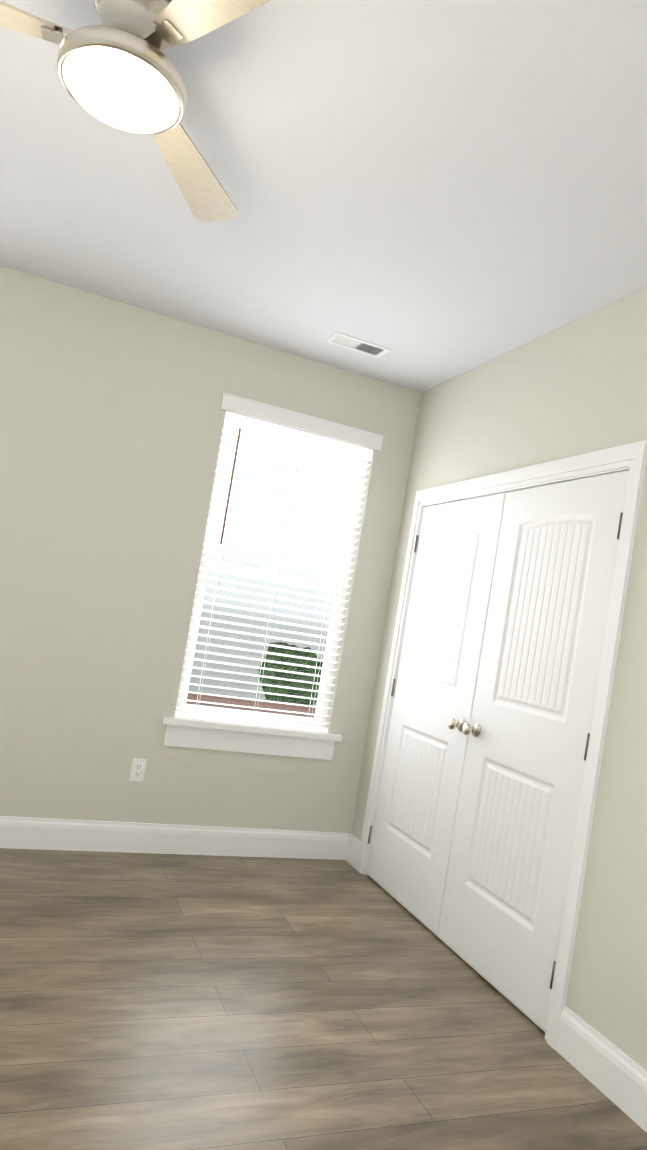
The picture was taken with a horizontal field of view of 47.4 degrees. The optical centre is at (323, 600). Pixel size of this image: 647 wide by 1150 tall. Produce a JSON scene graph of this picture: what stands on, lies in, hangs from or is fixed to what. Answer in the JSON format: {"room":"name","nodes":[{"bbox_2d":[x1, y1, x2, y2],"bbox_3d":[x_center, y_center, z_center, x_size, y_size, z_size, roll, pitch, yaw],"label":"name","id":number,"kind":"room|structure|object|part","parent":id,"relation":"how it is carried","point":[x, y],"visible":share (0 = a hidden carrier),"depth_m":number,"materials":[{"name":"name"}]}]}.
{"room":"empty bedroom","nodes":[
{"label":"empty bedroom","id":0,"kind":"room"},
{"bbox_2d":[0,265,420,834],"bbox_3d":[-1.507,-0.186,3.613,4.300,2.740,0.150,10,-2,-21],"label":"wall","id":1,"kind":"structure","parent":0,"point":[112,415],"depth_m":3.74,"materials":[{"name":"paint"}]},
{"bbox_2d":[129,758,146,781],"bbox_3d":[-0.952,0.872,3.780,0.070,0.115,0.008,10,-2,-21],"label":"electrical outlet","id":2,"kind":"object","parent":1,"relation":"attached to","point":[137,769],"visible":1,"depth_m":3.78,"materials":[{"name":"white plastic"}]},
{"bbox_2d":[0,816,355,863],"bbox_3d":[-1.667,1.097,3.493,3.970,0.150,0.030,10,-2,-21],"label":"baseboard","id":3,"kind":"structure","parent":1,"relation":"attached to","point":[15,832],"depth_m":3.84,"materials":[{"name":"white paint"}]},
{"bbox_2d":[162,392,383,759],"bbox_3d":[-0.265,-0.096,4.077,1.009,1.869,0.193,10,-2,-21],"label":"window","id":4,"kind":"structure","parent":1,"relation":"in","point":[185,687],"depth_m":4.04,"materials":[{"name":"white plastic"}]},
{"bbox_2d":[175,411,372,731],"bbox_3d":[-0.252,-0.126,4.056,0.873,1.634,0.071,10,-2,-21],"label":"window blind","id":5,"kind":"object","parent":4,"relation":"attached to","point":[276,430],"visible":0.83,"depth_m":4.05,"materials":[{"name":"white plastic"}]},
{"bbox_2d":[0,848,646,1149],"bbox_3d":[-0.516,1.356,1.551,5.100,0.120,4.800,10,-2,-21],"label":"floor","id":6,"kind":"structure","parent":0,"point":[150,1001],"depth_m":2.40,"materials":[{"name":"brown wood"}]},
{"bbox_2d":[0,0,646,392],"bbox_3d":[-0.059,-1.465,1.644,5.100,0.120,4.800,10,-2,-21],"label":"ceiling","id":7,"kind":"structure","parent":0,"point":[430,194],"depth_m":2.39,"materials":[{"name":"paint"}]},
{"bbox_2d":[0,0,270,220],"bbox_3d":[-0.579,-1.345,1.710,1.080,0.280,1.206,10,-2,-21],"label":"fan","id":8,"kind":"object","parent":7,"relation":"hanging from","point":[117,68],"visible":1,"depth_m":1.71,"materials":[{"name":"beige wood"}]},
{"bbox_3d":[-0.487,-1.204,1.769,0.265,0.036,0.265,10,-2,-21],"label":"glass","id":9,"kind":"part","parent":8,"relation":"part of","materials":[{"name":"white glass"}]},
{"bbox_2d":[325,332,390,357],"bbox_3d":[0.174,-1.294,3.741,0.300,0.008,0.150,10,-2,-21],"label":"ceiling vent","id":10,"kind":"object","parent":7,"relation":"in","point":[356,344],"visible":1,"depth_m":3.74,"materials":[{"name":"white metal"}]},
{"bbox_2d":[351,286,646,1070],"bbox_3d":[1.247,0.214,2.211,0.150,2.740,4.500,10,-2,-21],"label":"wall","id":11,"kind":"structure","parent":0,"point":[578,386],"depth_m":2.79,"materials":[{"name":"paint"}]},
{"bbox_2d":[366,470,628,1031],"bbox_3d":[0.655,0.505,3.328,0.101,2.030,1.532,10,-2,-21],"label":"closet door","id":12,"kind":"structure","parent":11,"relation":"in","point":[473,833],"depth_m":3.12,"materials":[{"name":"white paint"}]},
{"bbox_2d":[356,440,646,1049],"bbox_3d":[0.733,0.478,3.358,0.168,2.130,1.664,10,-2,-21],"label":"door frame","id":13,"kind":"structure","parent":11,"relation":"attached to","point":[631,458],"depth_m":2.62,"materials":[{"name":"white paint"}]},
{"bbox_2d":[555,1006,646,1132],"bbox_3d":[1.295,1.505,1.299,0.016,0.150,2.635,10,-2,-21],"label":"baseboard","id":14,"kind":"structure","parent":11,"relation":"attached to","point":[614,1074],"depth_m":2.32,"materials":[{"name":"white paint"}]},
{"label":"outside","id":15,"kind":"structure","parent":0,"visible":0},
{"bbox_2d":[189,434,351,705],"bbox_3d":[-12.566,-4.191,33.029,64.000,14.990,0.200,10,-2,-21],"label":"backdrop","id":16,"kind":"structure","parent":15,"point":[221,683],"depth_m":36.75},
{"bbox_3d":[-8.734,3.710,19.983,64.000,0.200,35.330,10,-2,-21],"label":"ground","id":17,"kind":"structure","parent":15,"visible":0},
{"bbox_2d":[186,693,314,717],"bbox_3d":[-2.361,2.368,4.904,6.200,3.490,2.670,10,-2,-21],"label":"porch","id":18,"kind":"object","parent":17,"relation":"on","point":[192,696],"depth_m":6.55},
{"bbox_2d":[258,642,322,704],"bbox_3d":[-11.730,1.311,24.767,23.686,4.310,8.925,10,-2,-21],"label":"trees","id":19,"kind":"object","parent":17,"relation":"on","point":[285,675],"depth_m":25.49,"materials":[{"name":"green plant"}]}
]}

